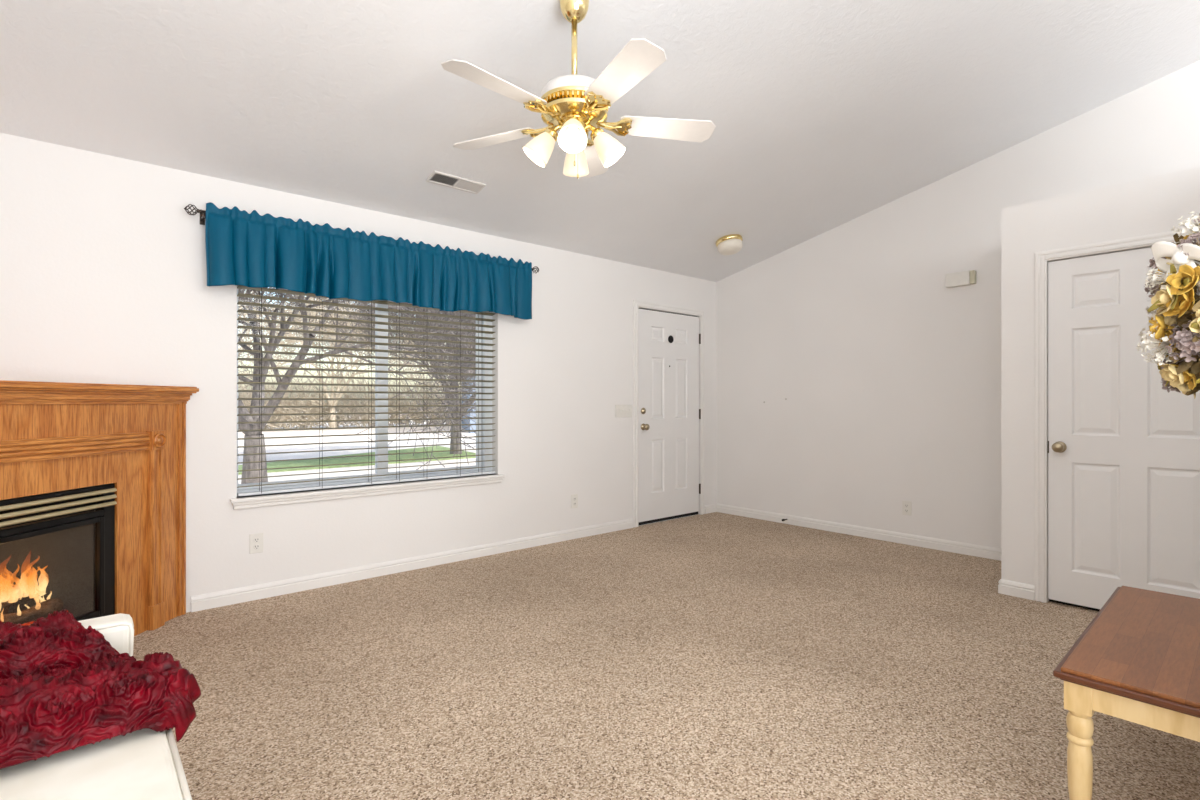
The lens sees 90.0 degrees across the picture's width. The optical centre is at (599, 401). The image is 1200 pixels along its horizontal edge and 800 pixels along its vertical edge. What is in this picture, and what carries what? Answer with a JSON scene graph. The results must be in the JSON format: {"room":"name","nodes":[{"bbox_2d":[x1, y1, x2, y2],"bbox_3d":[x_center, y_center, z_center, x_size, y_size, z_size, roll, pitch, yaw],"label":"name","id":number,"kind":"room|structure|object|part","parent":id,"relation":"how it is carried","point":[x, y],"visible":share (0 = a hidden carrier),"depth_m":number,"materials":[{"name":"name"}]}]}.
{"room":"living room","nodes":[
{"label":"living room","id":0,"kind":"room"},
{"bbox_2d":[0,133,715,612],"bbox_3d":[-1.074,-0.055,4.459,6.270,2.470,0.160,0,0,-41],"label":"wall","id":1,"kind":"structure","parent":0,"point":[103,267],"depth_m":3.52,"materials":[{"name":"paint"}]},
{"bbox_2d":[250,533,262,553],"bbox_3d":[-2.018,0.830,3.525,0.072,0.116,0.010,0,0,-41],"label":"wall outlet","id":2,"kind":"object","parent":1,"relation":"attached to","point":[256,540],"visible":1,"depth_m":3.52,"materials":[{"name":"beige plastic"}]},
{"bbox_2d":[184,204,538,272],"bbox_3d":[-1.378,-1.030,4.009,2.326,0.080,0.118,0,0,-41],"label":"curtain rod","id":3,"kind":"object","parent":1,"relation":"attached to","point":[202,212],"visible":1,"depth_m":3.27,"materials":[{"name":"brown metal"}]},
{"bbox_2d":[205,202,531,319],"bbox_3d":[-1.340,-0.866,3.974,2.145,0.463,0.094,0,0,-41],"label":"curtain valance","id":4,"kind":"object","parent":3,"relation":"hanging from","point":[254,250],"visible":1,"depth_m":3.78,"materials":[{"name":"teal fabric"}]},
{"bbox_2d":[237,285,491,492],"bbox_3d":[-1.516,-0.172,4.122,1.740,1.455,0.070,0,0,-41],"label":"window","id":5,"kind":"structure","parent":1,"relation":"in","point":[486,464],"depth_m":4.14,"materials":[{"name":"white plastic"}]},
{"bbox_3d":[-1.817,-0.165,3.858,0.916,1.370,0.020,0,0,-41],"label":"sash","id":6,"kind":"part","parent":5,"relation":"part of","materials":[{"name":"white plastic"}]},
{"bbox_2d":[237,285,495,495],"bbox_3d":[-1.466,-0.173,4.065,1.716,1.445,0.055,0,0,-41],"label":"window blind","id":7,"kind":"object","parent":5,"relation":"attached to","point":[259,296],"visible":0.73,"depth_m":3.93,"materials":[{"name":"white plastic"}]},
{"bbox_3d":[-2.025,-0.164,3.579,0.003,1.413,0.055,0,0,-41],"label":"ladder cord","id":8,"kind":"part","parent":7,"relation":"part of","materials":[{"name":"white fabric"}]},
{"bbox_3d":[-1.768,-0.164,3.802,0.003,1.413,0.055,0,0,-41],"label":"ladder cord","id":9,"kind":"part","parent":7,"relation":"part of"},
{"bbox_3d":[-1.467,0.541,4.065,1.716,0.016,0.044,0,0,-41],"label":"rail","id":10,"kind":"part","parent":7,"relation":"part of","materials":[{"name":"white plastic"}]},
{"bbox_3d":[-1.534,-0.164,4.006,0.003,1.413,0.055,0,0,-41],"label":"ladder cord","id":11,"kind":"part","parent":7,"relation":"part of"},
{"bbox_3d":[-1.391,-0.164,4.130,0.003,1.413,0.055,0,0,-41],"label":"ladder cord","id":12,"kind":"part","parent":7,"relation":"part of","materials":[{"name":"white fabric"}]},
{"bbox_3d":[-1.044,-0.164,4.432,0.003,1.413,0.055,0,0,-41],"label":"ladder cord","id":13,"kind":"part","parent":7,"relation":"part of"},
{"bbox_3d":[-0.908,-0.164,4.550,0.003,1.413,0.055,0,0,-41],"label":"ladder cord","id":14,"kind":"part","parent":7,"relation":"part of","materials":[{"name":"white fabric"}]},
{"bbox_3d":[-1.235,-0.165,4.394,0.818,1.370,0.020,0,0,-41],"label":"sash","id":15,"kind":"part","parent":5,"relation":"part of","materials":[{"name":"white plastic"}]},
{"bbox_2d":[230,474,504,509],"bbox_3d":[-1.453,0.586,4.053,1.815,0.062,0.135,0,0,-41],"label":"trim","id":16,"kind":"structure","parent":1,"relation":"attached to","point":[379,489],"depth_m":3.89,"materials":[{"name":"white paint"}]},
{"bbox_2d":[191,504,715,611],"bbox_3d":[-0.511,1.117,4.833,4.630,0.085,0.014,0,0,-41],"label":"baseboard","id":17,"kind":"structure","parent":1,"relation":"attached to","point":[282,587],"depth_m":4.03,"materials":[{"name":"white paint"}]},
{"bbox_2d":[571,494,577,507],"bbox_3d":[-0.216,0.842,5.092,0.072,0.116,0.010,0,0,-41],"label":"wall outlet","id":18,"kind":"object","parent":1,"relation":"attached to","point":[574,498],"visible":1,"depth_m":5.09,"materials":[{"name":"beige plastic"}]},
{"bbox_2d":[615,405,631,416],"bbox_3d":[0.209,0.082,5.456,0.199,0.102,0.017,0,0,-41],"label":"switch plate","id":19,"kind":"object","parent":1,"relation":"attached to","point":[620,410],"visible":1,"depth_m":5.45,"materials":[{"name":"beige plastic"}]},
{"bbox_2d":[633,300,704,526],"bbox_3d":[0.698,0.106,5.881,1.024,2.107,0.019,0,0,-41],"label":"trim","id":20,"kind":"structure","parent":1,"relation":"attached to","point":[636,303],"depth_m":5.60,"materials":[{"name":"white paint"}]},
{"bbox_2d":[639,308,700,524],"bbox_3d":[0.682,0.138,5.907,0.910,2.045,0.167,0,0,-41],"label":"door","id":21,"kind":"structure","parent":1,"relation":"in","point":[669,411],"depth_m":5.87,"materials":[{"name":"white paint"}]},
{"bbox_3d":[0.427,0.234,5.620,0.064,0.064,0.068,0,0,-41],"label":"knob","id":22,"kind":"part","parent":21,"relation":"part of","materials":[{"name":"gold metal"}]},
{"bbox_2d":[0,0,1199,281],"bbox_3d":[1.550,-1.789,1.440,6.370,1.190,8.540,0,0,-41],"label":"ceiling","id":23,"kind":"structure","parent":0,"point":[825,114],"depth_m":3.17,"materials":[{"name":"paint"}]},
{"bbox_2d":[426,170,485,193],"bbox_3d":[-0.905,-1.382,3.785,0.356,0.035,0.122,0,0,-41],"label":"ceiling vent","id":24,"kind":"object","parent":23,"relation":"in","point":[439,178],"visible":1,"depth_m":3.78,"materials":[{"name":"white metal"}]},
{"bbox_2d":[441,0,715,178],"bbox_3d":[-0.124,-1.347,2.484,1.152,0.786,1.177,0,0,-41],"label":"ceiling fan","id":25,"kind":"object","parent":23,"relation":"hanging from","point":[574,105],"visible":1,"depth_m":2.46,"materials":[{"name":"white wood"}]},
{"bbox_3d":[-0.467,-1.178,2.692,0.420,0.005,0.144,0,12,26],"label":"blade","id":26,"kind":"part","parent":25,"relation":"part of","materials":[{"name":"white wood"}]},
{"bbox_3d":[-0.385,-1.178,2.229,0.144,0.005,0.420,16,11,43],"label":"blade","id":27,"kind":"part","parent":25,"relation":"part of","materials":[{"name":"white wood"}]},
{"bbox_3d":[-0.262,-1.061,2.518,0.128,0.142,0.124,0,0,-41],"label":"lamp shade","id":28,"kind":"part","parent":25,"relation":"part of","materials":[{"name":"beige glass"}]},
{"bbox_3d":[-0.189,-1.129,2.517,0.087,0.070,0.060,0,0,0],"label":"lamp arm","id":29,"kind":"part","parent":25,"relation":"part of","materials":[{"name":"gold metal"}]},
{"bbox_3d":[-0.109,-1.061,2.362,0.124,0.142,0.128,0,0,-41],"label":"lamp shade","id":30,"kind":"part","parent":25,"relation":"part of","materials":[{"name":"beige glass"}]},
{"bbox_3d":[-0.108,-1.078,2.385,0.059,0.078,0.063,0,0,-41],"label":"bulb","id":31,"kind":"part","parent":25,"relation":"part of","materials":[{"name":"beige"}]},
{"bbox_3d":[-0.107,-1.129,2.435,0.060,0.070,0.087,0,0,0],"label":"lamp arm","id":32,"kind":"part","parent":25,"relation":"part of","materials":[{"name":"gold metal"}]},
{"bbox_3d":[-0.106,-1.061,2.672,0.124,0.142,0.128,0,0,-41],"label":"lamp shade","id":33,"kind":"part","parent":25,"relation":"part of","materials":[{"name":"beige glass"}]},
{"bbox_3d":[-0.026,-1.129,2.517,0.087,0.070,0.060,0,0,0],"label":"lamp arm","id":34,"kind":"part","parent":25,"relation":"part of","materials":[{"name":"gold metal"}]},
{"bbox_3d":[-0.052,-1.178,2.913,0.144,0.005,0.420,-12,-2,8],"label":"blade","id":35,"kind":"part","parent":25,"relation":"part of","materials":[{"name":"white wood"}]},
{"bbox_3d":[0.047,-1.061,2.515,0.128,0.142,0.124,0,0,-41],"label":"lamp shade","id":36,"kind":"part","parent":25,"relation":"part of","materials":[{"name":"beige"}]},
{"bbox_3d":[0.081,-1.178,2.164,0.144,0.005,0.420,14,-6,-27],"label":"blade","id":37,"kind":"part","parent":25,"relation":"part of","materials":[{"name":"white wood"}]},
{"bbox_3d":[0.286,-1.178,2.587,0.420,0.005,0.144,0,-12,-10],"label":"blade","id":38,"kind":"part","parent":25,"relation":"part of","materials":[{"name":"white wood"}]},
{"bbox_2d":[715,234,742,255],"bbox_3d":[1.137,-1.379,5.291,0.234,0.152,0.234,0,0,-9],"label":"ceiling light","id":39,"kind":"object","parent":23,"relation":"attached to","point":[731,244],"visible":1,"depth_m":5.21,"materials":[{"name":"white glass"}]},
{"bbox_2d":[133,512,1199,799],"bbox_3d":[1.659,1.260,1.316,6.370,0.200,8.210,0,0,-41],"label":"floor","id":40,"kind":"structure","parent":0,"point":[715,655],"depth_m":2.50,"materials":[{"name":"carpet"}]},
{"bbox_2d":[0,613,191,799],"bbox_3d":[-1.053,0.760,0.721,0.956,0.800,1.630,0,0,-41],"label":"sofa","id":41,"kind":"object","parent":40,"relation":"on","point":[139,764],"visible":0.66,"depth_m":1.16,"materials":[{"name":"beige fabric"}]},
{"bbox_2d":[0,728,183,799],"bbox_3d":[-0.988,0.783,0.776,0.766,0.143,1.436,0,0,-41],"label":"seat cushion","id":42,"kind":"object","parent":41,"relation":"on","point":[139,764],"depth_m":1.15,"materials":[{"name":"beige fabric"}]},
{"bbox_2d":[0,609,200,768],"bbox_3d":[-1.363,0.627,1.269,0.824,0.230,0.559,0,0,-41],"label":"throw blanket","id":43,"kind":"object","parent":41,"relation":"on","point":[64,686],"visible":1,"depth_m":1.29,"materials":[{"name":"red fabric"}]},
{"bbox_3d":[-1.575,0.831,1.286,0.909,0.538,0.092,0,0,-41],"label":"arm","id":44,"kind":"part","parent":41,"relation":"part of","materials":[{"name":"beige fabric"}]},
{"bbox_2d":[0,380,198,635],"bbox_3d":[-2.759,0.538,2.419,0.969,1.243,1.856,0,0,4],"label":"fireplace surround","id":45,"kind":"object","parent":40,"relation":"on","point":[55,436],"visible":1,"depth_m":2.91,"materials":[{"name":"brown wood"}]},
{"bbox_2d":[0,483,116,620],"bbox_3d":[-2.548,0.759,2.404,0.437,0.741,0.962,0,0,4],"label":"fireplace insert","id":46,"kind":"object","parent":45,"relation":"in","point":[66,538],"visible":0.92,"depth_m":2.75,"materials":[{"name":"black metal"}]},
{"bbox_2d":[21,610,67,625],"bbox_3d":[-2.578,0.977,2.499,0.256,0.046,0.610,0,0,4],"label":"bed","id":47,"kind":"object","parent":46,"relation":"in","point":[31,622],"visible":0.02,"depth_m":2.65,"materials":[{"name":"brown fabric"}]},
{"bbox_2d":[0,607,8,614],"bbox_3d":[-2.679,0.920,2.442,0.111,0.104,0.472,0,0,4],"label":"log","id":48,"kind":"object","parent":47,"relation":"on","point":[4,611],"visible":0.31,"depth_m":2.64,"materials":[{"name":"brown wood"}]},
{"bbox_2d":[0,579,33,610],"bbox_3d":[-2.599,0.863,2.541,0.102,0.142,0.490,0,0,4],"label":"log","id":49,"kind":"object","parent":48,"relation":"on","point":[10,588],"visible":0.4,"depth_m":2.62,"materials":[{"name":"brown wood"}]},
{"bbox_2d":[0,598,63,624],"bbox_3d":[-2.494,0.934,2.481,0.077,0.092,0.528,0,0,4],"label":"log","id":50,"kind":"object","parent":47,"relation":"on","point":[44,608],"visible":0.8,"depth_m":2.62,"materials":[{"name":"brown wood"}]},
{"bbox_2d":[0,576,51,615],"bbox_3d":[-2.519,0.799,2.527,0.182,0.306,0.558,0,0,4],"label":"flames","id":51,"kind":"object","parent":50,"relation":"on","point":[25,590],"visible":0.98,"depth_m":2.65,"materials":[{"name":"orange"}]},
{"bbox_3d":[-2.353,0.761,2.390,0.016,0.457,0.840,0,0,4],"label":"glass frame","id":52,"kind":"part","parent":46,"relation":"part of","materials":[{"name":"black metal"}]},
{"bbox_3d":[-2.336,0.197,2.395,0.022,0.090,1.292,0,0,4],"label":"fluted rail","id":53,"kind":"part","parent":45,"relation":"part of","materials":[{"name":"brown wood"}]},
{"bbox_3d":[-2.776,-0.019,2.420,0.935,0.058,1.839,0,0,4],"label":"crown moulding","id":54,"kind":"part","parent":45,"relation":"part of","materials":[{"name":"brown wood"}]},
{"bbox_2d":[0,380,198,392],"bbox_3d":[-2.758,-0.066,2.419,0.968,0.035,1.856,0,0,4],"label":"mantel shelf","id":55,"kind":"object","parent":45,"relation":"attached to","point":[5,386],"depth_m":2.63,"materials":[{"name":"brown wood"}]},
{"bbox_3d":[-2.277,0.580,3.268,0.018,1.160,0.038,0,0,4],"label":"corner trim","id":56,"kind":"part","parent":45,"relation":"part of","materials":[{"name":"brown wood"}]},
{"bbox_2d":[1053,586,1199,799],"bbox_3d":[1.719,0.930,1.813,1.078,0.460,0.367,0,0,-42],"label":"side table","id":57,"kind":"object","parent":40,"relation":"on","point":[1137,661],"visible":1,"depth_m":1.58,"materials":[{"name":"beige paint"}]},
{"bbox_3d":[1.266,0.947,1.583,0.058,0.426,0.058,0,0,-42],"label":"leg","id":58,"kind":"part","parent":57,"relation":"part of","materials":[{"name":"beige paint"}]},
{"bbox_2d":[716,60,1199,548],"bbox_3d":[3.958,-0.565,3.335,0.150,3.450,8.140,0,0,-41],"label":"wall","id":59,"kind":"structure","parent":0,"point":[888,374],"depth_m":4.92,"materials":[{"name":"paint"}]},
{"bbox_2d":[716,504,1034,600],"bbox_3d":[2.212,1.117,4.553,0.886,0.085,4.010,0,0,-41],"label":"baseboard","id":60,"kind":"structure","parent":59,"relation":"attached to","point":[902,538],"depth_m":4.94,"materials":[{"name":"white paint"}]},
{"bbox_2d":[902,501,911,515],"bbox_3d":[2.500,0.865,4.889,0.010,0.116,0.072,0,0,-41],"label":"wall outlet","id":61,"kind":"object","parent":59,"relation":"attached to","point":[906,505],"visible":1,"depth_m":4.88,"materials":[{"name":"beige plastic"}]},
{"bbox_2d":[946,270,975,287],"bbox_3d":[2.749,-0.938,4.574,0.047,0.105,0.200,0,0,-41],"label":"door chime","id":62,"kind":"object","parent":59,"relation":"attached to","point":[964,278],"visible":1,"depth_m":4.55,"materials":[{"name":"beige plastic"}]},
{"bbox_2d":[970,270,975,283],"bbox_3d":[2.805,-0.938,4.512,0.043,0.099,0.034,0,0,-41],"label":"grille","id":63,"kind":"object","parent":62,"relation":"attached to","point":[972,273],"depth_m":4.50,"materials":[{"name":"beige plastic"}]},
{"bbox_2d":[1001,167,1199,601],"bbox_3d":[2.862,-0.007,3.236,0.110,2.335,1.170,0,0,-41],"label":"wall","id":64,"kind":"structure","parent":0,"point":[1151,205],"depth_m":3.53,"materials":[{"name":"paint"}]},
{"bbox_2d":[1035,230,1188,602],"bbox_3d":[2.826,0.143,3.179,0.019,2.033,0.870,0,0,-41],"label":"trim","id":65,"kind":"structure","parent":64,"relation":"attached to","point":[1041,258],"depth_m":3.48,"materials":[{"name":"white paint"}]},
{"bbox_2d":[1048,247,1199,610],"bbox_3d":[2.830,0.172,3.182,0.117,1.975,0.754,0,0,-41],"label":"door","id":66,"kind":"structure","parent":64,"relation":"in","point":[1124,449],"depth_m":3.26,"materials":[{"name":"white paint"}]},
{"bbox_3d":[2.603,0.257,3.406,0.068,0.064,0.064,0,0,-41],"label":"knob","id":67,"kind":"part","parent":66,"relation":"part of","materials":[{"name":"gold metal"}]},
{"bbox_3d":[2.626,-0.008,2.177,3.380,2.335,0.120,0,0,-41],"label":"wall","id":68,"kind":"structure","parent":0,"visible":0},
{"bbox_2d":[1136,211,1199,398],"bbox_3d":[1.423,-0.207,1.399,0.455,0.475,0.238,0,0,-41],"label":"floral wreath","id":69,"kind":"object","parent":68,"relation":"hanging from","point":[1174,276],"visible":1,"depth_m":1.34,"materials":[{"name":"yellow plant"}]},
{"bbox_2d":[1149,315,1165,345],"bbox_3d":[1.279,-0.170,1.377,0.074,0.083,0.031,0,0,-41],"label":"flower","id":70,"kind":"object","parent":69,"relation":"on","point":[1157,329],"depth_m":1.37,"materials":[{"name":"yellow plant"}]},
{"bbox_2d":[1151,283,1174,313],"bbox_3d":[1.258,-0.232,1.337,0.029,0.071,0.065,0,0,22],"label":"flower","id":71,"kind":"object","parent":69,"relation":"on","point":[1163,300],"depth_m":1.33,"materials":[{"name":"yellow plant"}]},
{"bbox_2d":[1157,364,1183,386],"bbox_3d":[1.304,-0.061,1.371,0.061,0.056,0.046,0,0,-41],"label":"flower","id":72,"kind":"object","parent":69,"relation":"on","point":[1174,373],"depth_m":1.36,"materials":[{"name":"yellow plant"}]},
{"bbox_2d":[1164,315,1176,326],"bbox_3d":[1.304,-0.194,1.370,0.060,0.061,0.023,0,0,-41],"label":"flower","id":73,"kind":"object","parent":69,"relation":"on","point":[1168,321],"depth_m":1.36,"materials":[{"name":"yellow plant"}]},
{"bbox_2d":[1165,324,1177,350],"bbox_3d":[1.301,-0.142,1.364,0.071,0.074,0.033,0,0,-41],"label":"flower","id":74,"kind":"object","parent":69,"relation":"on","point":[1172,328],"depth_m":1.34,"materials":[{"name":"purple plant"}]},
{"bbox_2d":[1172,344,1180,362],"bbox_3d":[1.312,-0.120,1.368,0.061,0.064,0.028,0,0,-41],"label":"flower","id":75,"kind":"object","parent":69,"relation":"on","point":[1174,350],"depth_m":1.35,"materials":[{"name":"purple plant"}]},
{"bbox_2d":[1162,286,1194,317],"bbox_3d":[1.268,-0.221,1.310,0.030,0.078,0.083,0,0,4],"label":"flower","id":76,"kind":"object","parent":69,"relation":"on","point":[1176,300],"depth_m":1.31,"materials":[{"name":"yellow plant"}]},
{"bbox_2d":[1166,264,1199,295],"bbox_3d":[1.252,-0.263,1.288,0.046,0.067,0.058,0,0,-41],"label":"flower","id":77,"kind":"object","parent":69,"relation":"on","point":[1182,282],"depth_m":1.30,"materials":[{"name":"yellow plant"}]},
{"bbox_2d":[1170,364,1196,389],"bbox_3d":[1.326,-0.057,1.372,0.078,0.060,0.056,0,0,-41],"label":"flower","id":78,"kind":"object","parent":69,"relation":"on","point":[1179,373],"depth_m":1.35,"materials":[{"name":"yellow plant"}]},
{"bbox_2d":[1176,382,1195,398],"bbox_3d":[1.389,-0.037,1.436,0.076,0.061,0.052,0,0,-41],"label":"flower","id":79,"kind":"object","parent":69,"relation":"on","point":[1183,387],"depth_m":1.41,"materials":[{"name":"yellow plant"}]},
{"bbox_2d":[1189,309,1199,333],"bbox_3d":[1.276,-0.165,1.252,0.029,0.067,0.068,0,0,-41],"label":"flower","id":80,"kind":"object","parent":69,"relation":"on","point":[1194,325],"depth_m":1.27,"materials":[{"name":"yellow plant"}]},
{"label":"outside","id":81,"kind":"structure","parent":0,"visible":0},
{"bbox_2d":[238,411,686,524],"bbox_3d":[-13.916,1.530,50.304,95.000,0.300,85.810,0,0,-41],"label":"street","id":82,"kind":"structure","parent":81,"point":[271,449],"depth_m":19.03,"materials":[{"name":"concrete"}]},
{"bbox_2d":[238,288,311,380],"bbox_3d":[-17.779,-2.500,25.248,10.344,7.880,9.021,0,0,-34],"label":"bare tree","id":83,"kind":"object","parent":82,"relation":"on","point":[254,308],"visible":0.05,"depth_m":27.31,"materials":[{"name":"beige plant"}]},
{"bbox_2d":[238,295,445,427],"bbox_3d":[-13.209,-2.604,29.537,9.505,8.085,11.057,0,0,-41],"label":"bare tree","id":84,"kind":"object","parent":82,"relation":"on","point":[331,402],"visible":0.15,"depth_m":29.13,"materials":[{"name":"beige plant"}]},
{"bbox_2d":[238,351,461,428],"bbox_3d":[-13.717,-0.740,31.068,37.729,4.284,6.046,0,0,-41],"label":"thicket","id":85,"kind":"object","parent":82,"relation":"on","point":[249,394],"visible":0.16,"depth_m":31.61,"materials":[{"name":"beige plant"}]},
{"bbox_2d":[238,287,475,483],"bbox_3d":[-4.822,-1.488,8.381,7.641,5.848,7.704,0,0,1],"label":"bare tree","id":86,"kind":"object","parent":82,"relation":"on","point":[254,434],"visible":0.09,"depth_m":8.48,"materials":[{"name":"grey plant"}]},
{"bbox_2d":[314,298,475,453],"bbox_3d":[-3.882,-1.947,15.298,7.916,6.769,6.931,0,0,41],"label":"bare tree","id":87,"kind":"object","parent":82,"relation":"on","point":[452,447],"visible":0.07,"depth_m":14.47,"materials":[{"name":"grey plant"}]},
{"bbox_2d":[388,322,468,404],"bbox_3d":[-7.299,-2.033,33.921,9.787,6.930,9.550,0,0,-11],"label":"bare tree","id":88,"kind":"object","parent":82,"relation":"on","point":[468,322],"visible":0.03,"depth_m":32.32,"materials":[{"name":"beige plant"}]},
{"bbox_2d":[455,346,475,433],"bbox_3d":[-3.096,-0.770,30.662,8.400,4.300,8.000,0,0,-16],"label":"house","id":89,"kind":"structure","parent":82,"relation":"on","point":[468,415],"depth_m":26.67,"materials":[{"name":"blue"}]},
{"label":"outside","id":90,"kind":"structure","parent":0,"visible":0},
{"bbox_2d":[238,446,475,474],"bbox_3d":[-5.932,1.365,12.738,3.560,0.030,11.254,0,0,27],"label":"lawn","id":91,"kind":"structure","parent":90,"point":[296,463],"depth_m":14.09,"materials":[{"name":"green plant"}]}
]}

